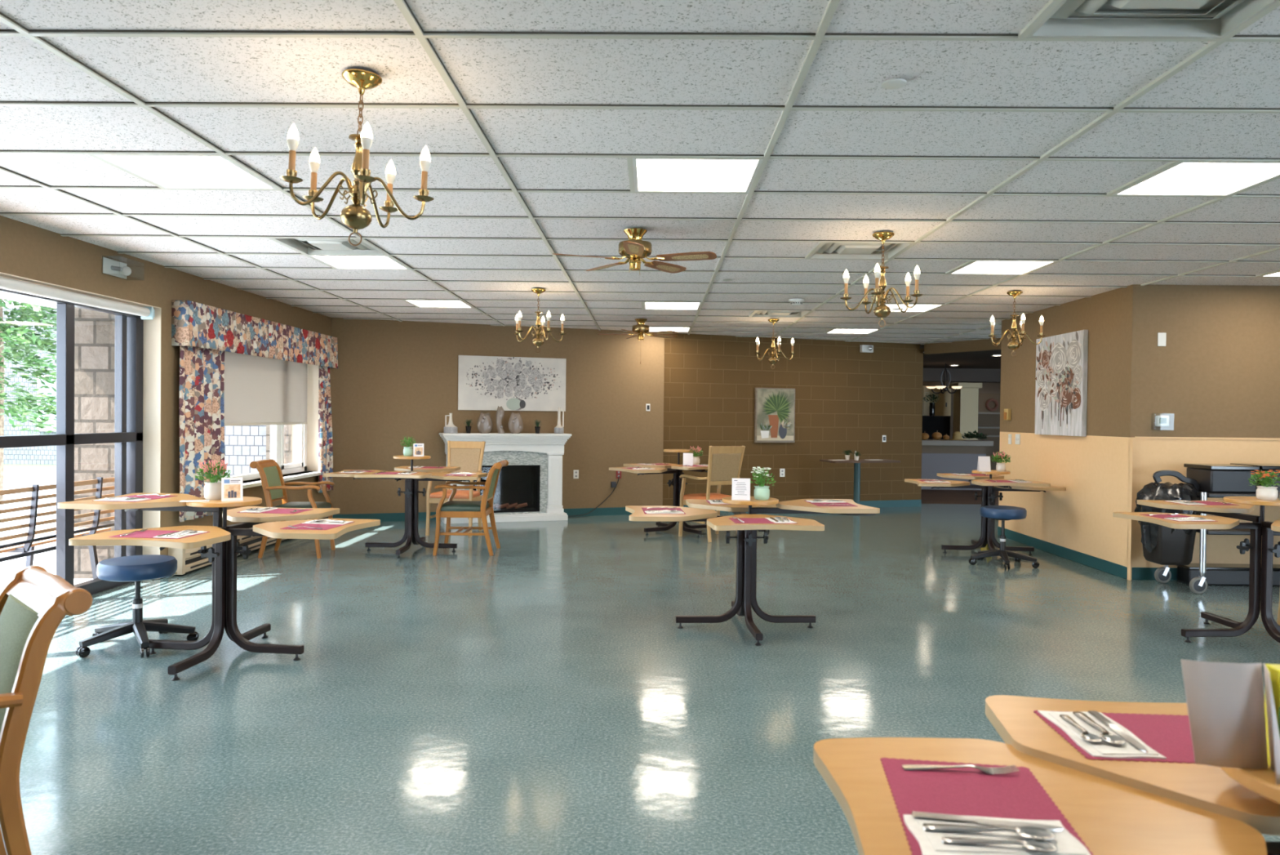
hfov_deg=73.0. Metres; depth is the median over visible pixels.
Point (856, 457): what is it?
potted plant
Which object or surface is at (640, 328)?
ceiling fan
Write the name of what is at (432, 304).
recessed light
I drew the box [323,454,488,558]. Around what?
dining table
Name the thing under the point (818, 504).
placemat
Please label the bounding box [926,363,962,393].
chandelier
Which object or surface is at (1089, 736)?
spoon
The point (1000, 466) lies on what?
potted plant
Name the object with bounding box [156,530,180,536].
knife
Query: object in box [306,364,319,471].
trim
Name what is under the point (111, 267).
emergency light
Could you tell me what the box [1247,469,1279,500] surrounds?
potted plant
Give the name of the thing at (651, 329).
recessed light
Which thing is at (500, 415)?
vase
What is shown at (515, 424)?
vase
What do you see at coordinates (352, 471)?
napkin
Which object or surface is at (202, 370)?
curtain
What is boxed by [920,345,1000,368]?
ceiling
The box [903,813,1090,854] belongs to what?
napkin
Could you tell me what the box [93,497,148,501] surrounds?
napkin
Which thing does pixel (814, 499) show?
spoon
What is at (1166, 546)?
cart
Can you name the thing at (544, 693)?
floor
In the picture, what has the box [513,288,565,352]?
chandelier
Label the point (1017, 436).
wall switch
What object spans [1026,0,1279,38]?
ceiling vent
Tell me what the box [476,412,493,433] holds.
vase
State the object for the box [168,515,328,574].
baseboard heater
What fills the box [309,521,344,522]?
knife
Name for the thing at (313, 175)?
candle
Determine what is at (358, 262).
recessed light
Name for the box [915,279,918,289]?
candle
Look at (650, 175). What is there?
recessed light
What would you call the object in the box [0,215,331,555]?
wall
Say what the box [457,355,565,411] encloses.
flower painting
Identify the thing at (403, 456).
shelf
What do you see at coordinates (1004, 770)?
fork
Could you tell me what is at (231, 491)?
photo
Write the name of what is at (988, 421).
shelving
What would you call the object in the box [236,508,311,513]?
placemat
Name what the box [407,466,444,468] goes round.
placemat
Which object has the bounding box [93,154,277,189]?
recessed light
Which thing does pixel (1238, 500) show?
shelf
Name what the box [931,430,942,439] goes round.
gourd
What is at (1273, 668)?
box
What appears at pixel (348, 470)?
placemat
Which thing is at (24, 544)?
garden bench
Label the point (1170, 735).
placemat
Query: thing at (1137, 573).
baseboard
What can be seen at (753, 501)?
tabletop
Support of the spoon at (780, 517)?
on the napkin at (768, 518)
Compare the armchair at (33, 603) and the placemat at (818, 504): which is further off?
the placemat at (818, 504)
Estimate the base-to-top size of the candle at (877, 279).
0.074 m
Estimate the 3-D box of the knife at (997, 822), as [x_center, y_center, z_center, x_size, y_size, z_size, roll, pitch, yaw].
[0.523,0.594,1.305,0.215,0.003,0.021,1,1,12]
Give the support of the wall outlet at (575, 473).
attached to the wall at (393, 380)
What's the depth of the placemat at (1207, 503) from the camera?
5.83 m
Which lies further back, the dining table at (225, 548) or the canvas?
the canvas
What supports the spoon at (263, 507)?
on the napkin at (272, 508)
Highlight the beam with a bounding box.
[923,368,1000,382]
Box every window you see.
[0,288,143,595]
[224,364,328,488]
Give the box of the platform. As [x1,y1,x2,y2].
[1176,563,1279,585]
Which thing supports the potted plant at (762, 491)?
on the dining table at (700, 510)
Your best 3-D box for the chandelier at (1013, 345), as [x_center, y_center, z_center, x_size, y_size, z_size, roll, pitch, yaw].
[3.387,-0.930,7.798,0.492,0.579,0.485,1,1,35]
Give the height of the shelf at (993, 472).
0.024 m
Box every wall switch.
[645,403,649,410]
[1015,433,1020,444]
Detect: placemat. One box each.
[92,494,177,502]
[108,529,209,538]
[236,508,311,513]
[280,521,353,529]
[348,470,375,471]
[374,471,416,474]
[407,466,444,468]
[443,473,475,475]
[641,507,685,514]
[682,464,704,466]
[728,517,797,523]
[804,500,857,506]
[880,757,1093,854]
[951,473,992,475]
[986,480,1017,482]
[1033,710,1195,763]
[1141,514,1217,521]
[1166,501,1239,505]
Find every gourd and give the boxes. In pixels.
[921,431,928,439]
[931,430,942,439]
[942,433,949,439]
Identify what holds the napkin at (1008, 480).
on the placemat at (1000, 481)
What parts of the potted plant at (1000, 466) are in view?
pot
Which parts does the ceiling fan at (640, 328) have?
blade, blade, blade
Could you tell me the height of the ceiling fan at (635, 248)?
0.280 m
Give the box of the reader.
[882,435,886,441]
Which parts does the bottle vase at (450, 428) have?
handle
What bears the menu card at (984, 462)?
on the dining table at (988, 495)
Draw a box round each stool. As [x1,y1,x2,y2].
[75,554,199,657]
[968,505,1039,569]
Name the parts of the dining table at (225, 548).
support arm, leg, leg, knob, knob, shelf post, knob, knob, support arm, support arm, leg, leg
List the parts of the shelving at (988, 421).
shelf, shelf, shelf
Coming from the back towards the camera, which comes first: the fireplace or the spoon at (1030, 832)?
the fireplace
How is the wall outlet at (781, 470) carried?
attached to the wall at (393, 380)
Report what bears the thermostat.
attached to the wall at (1216, 374)
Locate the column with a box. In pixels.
[949,382,982,439]
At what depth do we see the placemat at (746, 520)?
5.03 m
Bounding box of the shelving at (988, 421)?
[977,392,999,470]
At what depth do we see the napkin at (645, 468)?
9.64 m
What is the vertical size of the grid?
0.012 m
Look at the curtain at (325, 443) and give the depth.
10.16 m
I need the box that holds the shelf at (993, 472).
[971,469,1009,474]
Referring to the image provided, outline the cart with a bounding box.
[1134,470,1279,593]
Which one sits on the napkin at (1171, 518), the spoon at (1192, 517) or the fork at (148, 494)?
the spoon at (1192, 517)
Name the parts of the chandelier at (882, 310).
bulb, bulb, arm, bulb, bulb, arm, bulb, bulb, arm, chain, arm, arm, bulb, bulb, bulb, bulb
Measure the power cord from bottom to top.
0.530 m
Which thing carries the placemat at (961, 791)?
on the dining table at (1115, 806)
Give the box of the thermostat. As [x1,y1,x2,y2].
[1155,415,1168,426]
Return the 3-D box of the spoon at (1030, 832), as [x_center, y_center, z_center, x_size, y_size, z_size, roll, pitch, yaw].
[0.512,0.591,1.270,0.184,0.011,0.039,1,1,10]
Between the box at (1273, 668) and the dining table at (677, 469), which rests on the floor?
the dining table at (677, 469)
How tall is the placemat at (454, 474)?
0.001 m
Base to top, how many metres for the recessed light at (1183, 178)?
0.030 m
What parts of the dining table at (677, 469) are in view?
support arm, leg, leg, knob, support arm, shelf post, leg, support arm, leg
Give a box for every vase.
[444,413,457,433]
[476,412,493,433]
[495,405,505,433]
[507,412,523,433]
[554,407,564,433]
[923,391,941,415]
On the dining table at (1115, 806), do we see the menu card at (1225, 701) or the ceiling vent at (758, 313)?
the menu card at (1225, 701)
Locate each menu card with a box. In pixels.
[683,453,693,465]
[731,477,750,500]
[977,456,991,471]
[1181,659,1279,784]
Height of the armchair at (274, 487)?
0.901 m
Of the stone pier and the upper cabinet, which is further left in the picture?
the stone pier
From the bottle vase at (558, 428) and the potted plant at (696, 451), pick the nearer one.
the potted plant at (696, 451)
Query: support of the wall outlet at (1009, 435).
attached to the wall at (1092, 468)
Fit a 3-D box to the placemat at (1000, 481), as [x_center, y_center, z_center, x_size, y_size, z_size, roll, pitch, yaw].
[3.485,0.510,8.188,0.361,0.001,0.256,1,1,4]
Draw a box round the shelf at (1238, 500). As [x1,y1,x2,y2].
[1223,496,1279,506]
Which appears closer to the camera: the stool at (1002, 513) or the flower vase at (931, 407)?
the stool at (1002, 513)
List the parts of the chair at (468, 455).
leg, armrest, post, seat, seat frame, panel, rail, leg, post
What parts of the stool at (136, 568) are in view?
arm, arm, seat, arm, arm, lever, arm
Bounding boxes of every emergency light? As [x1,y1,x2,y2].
[102,257,131,279]
[860,344,873,352]
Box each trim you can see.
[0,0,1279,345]
[0,271,160,578]
[0,292,56,308]
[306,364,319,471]
[924,337,1000,354]
[1124,436,1135,580]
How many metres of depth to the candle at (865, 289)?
5.62 m
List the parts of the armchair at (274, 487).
post, rail, panel, rail, post, armrest, seat, armrest, leg, leg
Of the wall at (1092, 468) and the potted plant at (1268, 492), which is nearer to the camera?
the potted plant at (1268, 492)
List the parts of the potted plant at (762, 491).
pot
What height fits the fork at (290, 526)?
0.010 m
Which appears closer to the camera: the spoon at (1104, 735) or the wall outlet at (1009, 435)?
the spoon at (1104, 735)
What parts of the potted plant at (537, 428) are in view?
pot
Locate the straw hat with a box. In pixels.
[947,431,966,439]
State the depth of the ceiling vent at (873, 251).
6.04 m
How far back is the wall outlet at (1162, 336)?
7.35 m
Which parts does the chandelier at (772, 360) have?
arm, arm, arm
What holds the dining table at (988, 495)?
on the floor
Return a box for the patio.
[0,474,93,591]
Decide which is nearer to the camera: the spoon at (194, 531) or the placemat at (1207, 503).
the spoon at (194, 531)
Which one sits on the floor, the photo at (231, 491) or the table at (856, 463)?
the table at (856, 463)
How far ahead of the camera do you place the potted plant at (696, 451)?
9.93 m
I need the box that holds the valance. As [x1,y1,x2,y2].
[171,300,337,368]
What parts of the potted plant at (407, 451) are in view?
pot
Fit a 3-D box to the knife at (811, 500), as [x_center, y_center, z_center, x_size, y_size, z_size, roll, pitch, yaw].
[1.224,0.479,5.635,0.215,0.003,0.021,1,1,-6]
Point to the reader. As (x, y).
(883, 436)
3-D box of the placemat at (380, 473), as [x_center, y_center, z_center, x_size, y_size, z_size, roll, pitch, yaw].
[-2.250,0.421,7.960,0.361,0.001,0.256,1,1,1]
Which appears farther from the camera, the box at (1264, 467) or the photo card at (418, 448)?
the photo card at (418, 448)
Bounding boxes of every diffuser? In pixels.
[885,304,937,311]
[1269,272,1279,275]
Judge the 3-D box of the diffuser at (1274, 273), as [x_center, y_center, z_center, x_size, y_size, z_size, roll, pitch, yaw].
[5.174,-1.193,6.528,0.550,0.006,0.550,1,1,1]
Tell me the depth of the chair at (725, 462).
9.41 m
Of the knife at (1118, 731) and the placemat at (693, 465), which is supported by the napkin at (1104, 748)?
the knife at (1118, 731)
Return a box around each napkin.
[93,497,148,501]
[153,530,206,537]
[178,499,209,502]
[240,507,278,512]
[302,520,353,524]
[338,471,364,472]
[398,471,417,474]
[633,467,655,469]
[644,511,684,513]
[707,499,726,503]
[764,517,796,523]
[806,499,845,502]
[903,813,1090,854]
[923,480,950,482]
[1008,480,1031,482]
[1037,710,1166,759]
[1164,500,1205,504]
[1164,517,1215,520]
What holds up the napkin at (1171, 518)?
on the placemat at (1161, 516)
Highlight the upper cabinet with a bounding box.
[922,385,951,415]
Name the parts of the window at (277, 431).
sill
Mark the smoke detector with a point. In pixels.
(795, 301)
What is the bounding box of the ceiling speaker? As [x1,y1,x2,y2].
[890,307,904,310]
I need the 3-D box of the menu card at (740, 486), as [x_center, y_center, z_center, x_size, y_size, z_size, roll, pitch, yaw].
[0.640,0.389,5.472,0.115,0.135,0.060,1,1,7]
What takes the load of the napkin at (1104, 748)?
on the placemat at (1170, 735)
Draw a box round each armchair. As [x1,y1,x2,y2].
[0,564,92,854]
[249,458,335,558]
[432,459,508,555]
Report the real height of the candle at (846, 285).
0.074 m
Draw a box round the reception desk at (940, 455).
[921,439,993,489]
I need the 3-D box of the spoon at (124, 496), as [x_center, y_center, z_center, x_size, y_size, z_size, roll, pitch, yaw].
[-2.818,0.382,4.699,0.184,0.011,0.039,1,1,6]
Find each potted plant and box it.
[195,459,231,499]
[400,435,416,456]
[463,419,471,433]
[533,420,540,433]
[688,445,702,464]
[750,466,776,499]
[841,449,853,459]
[854,451,861,460]
[991,450,1011,471]
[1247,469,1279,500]
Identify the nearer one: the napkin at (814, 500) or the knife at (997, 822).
the knife at (997, 822)
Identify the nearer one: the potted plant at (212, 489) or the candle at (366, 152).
the candle at (366, 152)
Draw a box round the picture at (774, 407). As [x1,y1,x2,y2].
[754,387,795,442]
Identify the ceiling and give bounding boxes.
[0,0,1279,343]
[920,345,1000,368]
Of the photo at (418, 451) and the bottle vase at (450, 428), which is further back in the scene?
the bottle vase at (450, 428)
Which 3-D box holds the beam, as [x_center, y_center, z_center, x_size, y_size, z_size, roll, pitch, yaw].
[8.282,-1.110,18.619,9.600,0.280,0.300,1,1,1]
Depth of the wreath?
20.80 m
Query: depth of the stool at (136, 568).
4.86 m
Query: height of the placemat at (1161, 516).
0.001 m
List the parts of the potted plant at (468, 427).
pot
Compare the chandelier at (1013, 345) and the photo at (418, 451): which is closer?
the chandelier at (1013, 345)
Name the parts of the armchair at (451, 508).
leg, leg, armrest, seat, armrest, seat frame, post, panel, post, rail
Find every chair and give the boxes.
[425,440,485,537]
[678,445,745,542]
[1276,593,1279,625]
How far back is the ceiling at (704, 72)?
3.67 m
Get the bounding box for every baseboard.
[333,499,921,521]
[997,525,1127,578]
[1131,567,1177,580]
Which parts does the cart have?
handle, leg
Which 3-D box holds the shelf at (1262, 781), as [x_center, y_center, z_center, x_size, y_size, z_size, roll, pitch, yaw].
[1.123,0.537,1.321,0.410,0.024,0.410,1,1,1]
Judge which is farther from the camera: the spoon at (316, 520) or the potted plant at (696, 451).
the potted plant at (696, 451)
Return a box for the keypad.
[1003,408,1011,420]
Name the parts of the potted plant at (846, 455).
pot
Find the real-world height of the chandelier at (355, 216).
0.583 m
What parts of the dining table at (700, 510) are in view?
support arm, leg, knob, leg, support arm, shelf post, knob, leg, knob, leg, support arm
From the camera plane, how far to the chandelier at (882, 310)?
5.39 m
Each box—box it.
[1183,463,1259,493]
[1230,462,1279,493]
[1264,663,1279,765]
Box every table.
[57,492,380,680]
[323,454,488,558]
[608,448,707,537]
[625,496,879,645]
[813,694,1279,854]
[819,458,900,515]
[904,469,1066,560]
[1112,496,1279,643]
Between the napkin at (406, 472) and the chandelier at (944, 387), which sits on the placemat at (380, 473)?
the napkin at (406, 472)
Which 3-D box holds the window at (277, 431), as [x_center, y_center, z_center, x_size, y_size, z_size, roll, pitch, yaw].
[-3.870,-0.121,8.951,0.300,1.375,2.690,1,1,1]
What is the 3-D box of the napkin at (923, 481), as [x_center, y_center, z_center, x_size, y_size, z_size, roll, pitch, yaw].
[2.975,0.543,8.659,0.241,0.005,0.131,1,1,2]
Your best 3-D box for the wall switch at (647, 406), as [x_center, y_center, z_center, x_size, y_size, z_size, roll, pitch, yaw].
[0.112,-0.276,11.907,0.060,0.100,0.012,0,1,-19]
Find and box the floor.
[19,485,1279,854]
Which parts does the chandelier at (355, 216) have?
bulb, bulb, bulb, bulb, arm, arm, chain, arm, bulb, bulb, arm, bulb, bulb, arm, bulb, bulb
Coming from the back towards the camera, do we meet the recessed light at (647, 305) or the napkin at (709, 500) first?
the recessed light at (647, 305)
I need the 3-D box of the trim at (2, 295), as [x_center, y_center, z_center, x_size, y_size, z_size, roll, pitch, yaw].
[-4.731,-1.027,1.656,1.010,0.116,19.200,1,1,1]
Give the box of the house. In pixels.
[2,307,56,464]
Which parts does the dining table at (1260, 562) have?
leg, support arm, leg, knob, knob, support arm, shelf post, support arm, leg, knob, leg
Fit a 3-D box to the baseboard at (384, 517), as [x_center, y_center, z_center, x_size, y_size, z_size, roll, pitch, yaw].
[0.281,1.145,12.010,8.660,0.105,0.045,0,1,-19]
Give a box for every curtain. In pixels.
[178,345,224,521]
[317,365,333,492]
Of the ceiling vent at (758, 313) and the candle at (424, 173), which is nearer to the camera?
the candle at (424, 173)
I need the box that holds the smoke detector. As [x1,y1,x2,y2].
[788,297,804,306]
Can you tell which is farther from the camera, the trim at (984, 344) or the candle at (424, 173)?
the trim at (984, 344)
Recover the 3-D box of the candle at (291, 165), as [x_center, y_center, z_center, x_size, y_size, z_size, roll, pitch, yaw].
[-1.137,-0.866,2.825,0.021,0.074,0.020,3,1,6]
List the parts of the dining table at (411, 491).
support arm, leg, knob, leg, knob, shelf post, leg, knob, leg, support arm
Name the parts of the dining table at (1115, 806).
support arm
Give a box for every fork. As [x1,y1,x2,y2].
[120,528,146,535]
[137,493,170,495]
[287,524,322,528]
[902,764,1019,773]
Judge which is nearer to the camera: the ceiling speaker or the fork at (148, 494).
the fork at (148, 494)
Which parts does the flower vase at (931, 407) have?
pot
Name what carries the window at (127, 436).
in the wall at (27, 251)
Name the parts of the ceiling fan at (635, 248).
blade, blade, blade, blade, blade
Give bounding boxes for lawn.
[3,463,56,479]
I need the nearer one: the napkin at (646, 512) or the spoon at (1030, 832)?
the spoon at (1030, 832)
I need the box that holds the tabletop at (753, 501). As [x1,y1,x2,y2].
[722,496,778,505]
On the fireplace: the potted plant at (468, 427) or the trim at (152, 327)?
the potted plant at (468, 427)
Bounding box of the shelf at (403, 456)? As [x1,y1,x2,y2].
[393,454,431,458]
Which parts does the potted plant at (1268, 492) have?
pot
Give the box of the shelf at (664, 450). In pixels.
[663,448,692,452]
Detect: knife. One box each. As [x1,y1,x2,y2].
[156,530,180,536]
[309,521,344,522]
[811,500,844,501]
[911,810,1063,831]
[1088,710,1147,752]
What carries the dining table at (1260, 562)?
on the floor
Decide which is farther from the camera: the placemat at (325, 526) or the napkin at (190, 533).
the placemat at (325, 526)
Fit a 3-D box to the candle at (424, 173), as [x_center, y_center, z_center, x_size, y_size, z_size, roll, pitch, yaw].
[-0.749,-0.850,2.999,0.021,0.074,0.020,3,1,6]
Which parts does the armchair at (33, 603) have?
armrest, panel, post, rail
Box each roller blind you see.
[0,276,155,319]
[224,351,306,426]
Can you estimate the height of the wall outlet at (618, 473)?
0.120 m
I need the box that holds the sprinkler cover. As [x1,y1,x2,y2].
[881,78,906,89]
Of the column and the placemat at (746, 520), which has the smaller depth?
the placemat at (746, 520)
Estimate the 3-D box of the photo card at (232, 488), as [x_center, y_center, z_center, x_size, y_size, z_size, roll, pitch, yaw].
[-2.221,0.335,4.707,0.105,0.125,0.060,0,1,-27]
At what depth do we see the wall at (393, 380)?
11.89 m
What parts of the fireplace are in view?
mosaic sill, raised panel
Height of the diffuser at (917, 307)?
0.006 m
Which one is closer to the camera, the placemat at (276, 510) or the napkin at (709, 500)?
the placemat at (276, 510)
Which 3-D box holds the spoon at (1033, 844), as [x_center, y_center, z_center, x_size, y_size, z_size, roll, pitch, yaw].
[0.512,0.593,1.234,0.156,0.010,0.033,1,1,10]
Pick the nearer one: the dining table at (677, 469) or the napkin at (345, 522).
the napkin at (345, 522)
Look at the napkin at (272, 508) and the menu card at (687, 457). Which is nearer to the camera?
the napkin at (272, 508)
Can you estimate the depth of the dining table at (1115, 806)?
1.43 m
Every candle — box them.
[288,150,296,169]
[310,172,317,190]
[361,148,369,168]
[386,183,392,200]
[421,170,427,189]
[844,283,848,293]
[864,288,867,297]
[875,277,879,288]
[906,286,909,296]
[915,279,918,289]
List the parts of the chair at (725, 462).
leg, armrest, seat, post, leg, rail, panel, rail, post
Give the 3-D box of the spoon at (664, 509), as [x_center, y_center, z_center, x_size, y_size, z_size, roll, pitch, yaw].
[0.144,0.520,5.403,0.184,0.011,0.039,1,1,-5]
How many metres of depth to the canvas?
8.51 m
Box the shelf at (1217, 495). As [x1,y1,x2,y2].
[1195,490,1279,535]
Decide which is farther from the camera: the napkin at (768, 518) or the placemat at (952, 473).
the placemat at (952, 473)
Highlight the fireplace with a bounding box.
[439,432,571,524]
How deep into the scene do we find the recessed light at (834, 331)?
11.47 m
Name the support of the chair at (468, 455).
on the floor
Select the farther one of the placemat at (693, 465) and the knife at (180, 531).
the placemat at (693, 465)
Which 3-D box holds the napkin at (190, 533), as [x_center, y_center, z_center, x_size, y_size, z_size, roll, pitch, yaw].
[-2.233,0.518,4.203,0.131,0.005,0.241,1,1,7]
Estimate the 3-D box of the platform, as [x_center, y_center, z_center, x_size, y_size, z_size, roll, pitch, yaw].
[5.237,1.237,7.252,1.370,0.150,0.198,1,1,1]
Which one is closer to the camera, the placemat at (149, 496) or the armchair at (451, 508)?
the placemat at (149, 496)
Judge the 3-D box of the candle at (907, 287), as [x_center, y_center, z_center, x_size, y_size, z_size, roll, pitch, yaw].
[1.711,-0.863,5.521,0.021,0.074,0.020,0,1,-18]
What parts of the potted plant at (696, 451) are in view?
pot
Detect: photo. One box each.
[224,484,239,497]
[414,447,422,454]
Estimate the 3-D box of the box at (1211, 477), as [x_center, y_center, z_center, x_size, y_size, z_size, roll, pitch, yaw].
[4.717,0.410,7.023,0.384,0.213,0.354,1,1,1]
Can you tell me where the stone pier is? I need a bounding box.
[74,306,116,578]
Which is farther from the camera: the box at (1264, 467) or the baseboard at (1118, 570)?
the baseboard at (1118, 570)
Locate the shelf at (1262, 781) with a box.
[1220,765,1279,804]
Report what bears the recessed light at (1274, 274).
in the ceiling at (704, 72)
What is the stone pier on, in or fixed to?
on the patio
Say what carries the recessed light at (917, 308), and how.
in the ceiling at (704, 72)
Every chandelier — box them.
[280,68,434,245]
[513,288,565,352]
[755,319,795,368]
[840,231,922,327]
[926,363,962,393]
[987,290,1045,356]
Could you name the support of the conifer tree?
on the patio
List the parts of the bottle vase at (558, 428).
handle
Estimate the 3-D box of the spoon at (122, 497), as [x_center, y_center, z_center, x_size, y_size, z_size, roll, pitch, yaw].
[-2.816,0.383,4.662,0.156,0.010,0.033,1,1,3]
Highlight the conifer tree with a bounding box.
[0,297,56,500]
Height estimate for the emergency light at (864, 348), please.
0.110 m
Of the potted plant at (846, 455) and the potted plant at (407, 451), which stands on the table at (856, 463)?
the potted plant at (846, 455)
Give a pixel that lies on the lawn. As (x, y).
(10, 471)
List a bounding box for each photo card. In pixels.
[221,476,243,501]
[413,443,423,456]
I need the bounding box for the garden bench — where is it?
[0,476,114,578]
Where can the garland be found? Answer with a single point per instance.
(971, 435)
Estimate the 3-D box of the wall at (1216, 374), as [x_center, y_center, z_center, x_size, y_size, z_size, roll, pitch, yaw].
[6.471,-0.052,7.412,4.275,2.750,0.150,1,1,1]
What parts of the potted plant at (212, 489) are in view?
pot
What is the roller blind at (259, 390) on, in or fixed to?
attached to the window at (277, 431)
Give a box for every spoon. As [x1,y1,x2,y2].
[105,496,137,498]
[106,497,132,499]
[164,529,192,536]
[176,529,197,535]
[251,506,270,510]
[313,519,345,521]
[648,509,677,511]
[774,516,785,521]
[813,498,839,500]
[922,822,1055,839]
[941,836,1057,852]
[1059,714,1102,742]
[1072,711,1125,743]
[1173,516,1201,518]
[1180,517,1204,519]
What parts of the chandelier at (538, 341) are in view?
arm, arm, chain, arm, arm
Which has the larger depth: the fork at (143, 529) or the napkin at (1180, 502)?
the napkin at (1180, 502)
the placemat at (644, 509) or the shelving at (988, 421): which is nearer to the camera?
the placemat at (644, 509)
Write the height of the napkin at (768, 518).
0.005 m
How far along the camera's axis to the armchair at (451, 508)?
8.28 m
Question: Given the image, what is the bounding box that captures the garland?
[961,430,987,439]
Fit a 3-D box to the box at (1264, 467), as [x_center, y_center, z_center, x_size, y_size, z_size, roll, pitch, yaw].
[5.268,0.414,7.030,0.684,0.218,0.384,1,1,1]
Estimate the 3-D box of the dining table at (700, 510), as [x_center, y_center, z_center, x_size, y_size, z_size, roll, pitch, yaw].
[0.683,0.870,5.562,1.572,0.828,1.532,1,1,1]
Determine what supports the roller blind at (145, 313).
attached to the window at (127, 436)
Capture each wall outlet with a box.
[573,469,578,478]
[616,470,621,478]
[779,468,784,476]
[1008,433,1011,444]
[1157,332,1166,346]
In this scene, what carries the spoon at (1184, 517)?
on the napkin at (1171, 518)
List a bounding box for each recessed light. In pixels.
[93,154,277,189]
[309,255,408,269]
[404,299,472,307]
[632,157,763,192]
[643,302,701,309]
[649,327,690,332]
[826,328,879,333]
[872,304,943,311]
[948,260,1056,274]
[1112,161,1279,195]
[1259,271,1279,276]
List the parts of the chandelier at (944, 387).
lamp shade, iron frame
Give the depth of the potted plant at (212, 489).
4.72 m
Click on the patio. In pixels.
(47, 560)
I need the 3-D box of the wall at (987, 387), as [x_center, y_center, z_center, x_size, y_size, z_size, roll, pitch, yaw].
[8.307,-0.082,21.182,10.000,2.500,0.200,1,1,1]
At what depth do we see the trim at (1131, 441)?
7.37 m
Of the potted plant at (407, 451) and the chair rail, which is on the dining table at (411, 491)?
the potted plant at (407, 451)
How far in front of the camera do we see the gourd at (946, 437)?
16.73 m
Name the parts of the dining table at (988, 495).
support arm, leg, knob, leg, knob, leg, knob, leg, support arm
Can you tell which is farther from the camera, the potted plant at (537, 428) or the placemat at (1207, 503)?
the potted plant at (537, 428)
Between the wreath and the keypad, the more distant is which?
the wreath
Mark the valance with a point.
(195, 324)
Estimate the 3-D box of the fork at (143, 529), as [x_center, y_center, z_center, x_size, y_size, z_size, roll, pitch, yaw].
[-2.477,0.512,4.230,0.025,0.010,0.195,1,1,1]
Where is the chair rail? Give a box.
[1134,436,1279,439]
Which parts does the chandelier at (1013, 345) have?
arm, arm, chain, arm, arm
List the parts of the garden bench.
bench frame, rail, bench frame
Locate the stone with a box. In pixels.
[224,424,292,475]
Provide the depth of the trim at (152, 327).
6.92 m
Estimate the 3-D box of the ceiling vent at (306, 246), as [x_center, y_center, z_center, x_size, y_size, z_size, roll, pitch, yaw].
[-2.148,-1.289,6.023,0.586,0.065,0.586,1,1,1]
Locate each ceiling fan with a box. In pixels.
[552,227,716,273]
[597,318,677,364]
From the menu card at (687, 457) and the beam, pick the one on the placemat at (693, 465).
the menu card at (687, 457)
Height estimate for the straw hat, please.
0.165 m
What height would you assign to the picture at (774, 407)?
0.790 m
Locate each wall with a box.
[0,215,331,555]
[329,317,923,519]
[922,381,1000,439]
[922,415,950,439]
[998,284,1151,567]
[1145,284,1279,567]
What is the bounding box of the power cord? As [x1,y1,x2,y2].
[568,475,619,515]
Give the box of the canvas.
[1035,329,1088,435]
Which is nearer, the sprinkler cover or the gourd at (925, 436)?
the sprinkler cover
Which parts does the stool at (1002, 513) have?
arm, arm, seat, arm, arm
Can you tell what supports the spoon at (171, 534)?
on the napkin at (190, 533)
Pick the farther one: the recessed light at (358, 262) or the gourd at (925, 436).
the gourd at (925, 436)
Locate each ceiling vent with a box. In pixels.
[272,238,386,255]
[751,310,810,317]
[808,242,912,259]
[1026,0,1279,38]
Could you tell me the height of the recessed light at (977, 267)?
0.030 m
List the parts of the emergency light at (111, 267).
lamp arm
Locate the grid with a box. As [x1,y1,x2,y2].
[0,0,1279,344]
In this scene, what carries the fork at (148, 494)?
on the placemat at (149, 496)
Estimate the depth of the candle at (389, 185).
3.18 m
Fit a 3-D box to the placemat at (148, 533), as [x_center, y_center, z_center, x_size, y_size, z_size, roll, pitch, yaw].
[-2.337,0.520,4.213,0.361,0.001,0.256,1,1,6]
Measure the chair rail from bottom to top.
0.017 m
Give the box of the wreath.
[985,398,998,411]
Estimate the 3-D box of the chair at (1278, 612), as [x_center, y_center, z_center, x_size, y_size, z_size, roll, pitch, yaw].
[4.529,0.808,5.473,0.605,1.044,0.534,0,1,-10]
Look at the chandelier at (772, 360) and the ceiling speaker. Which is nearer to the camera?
the ceiling speaker

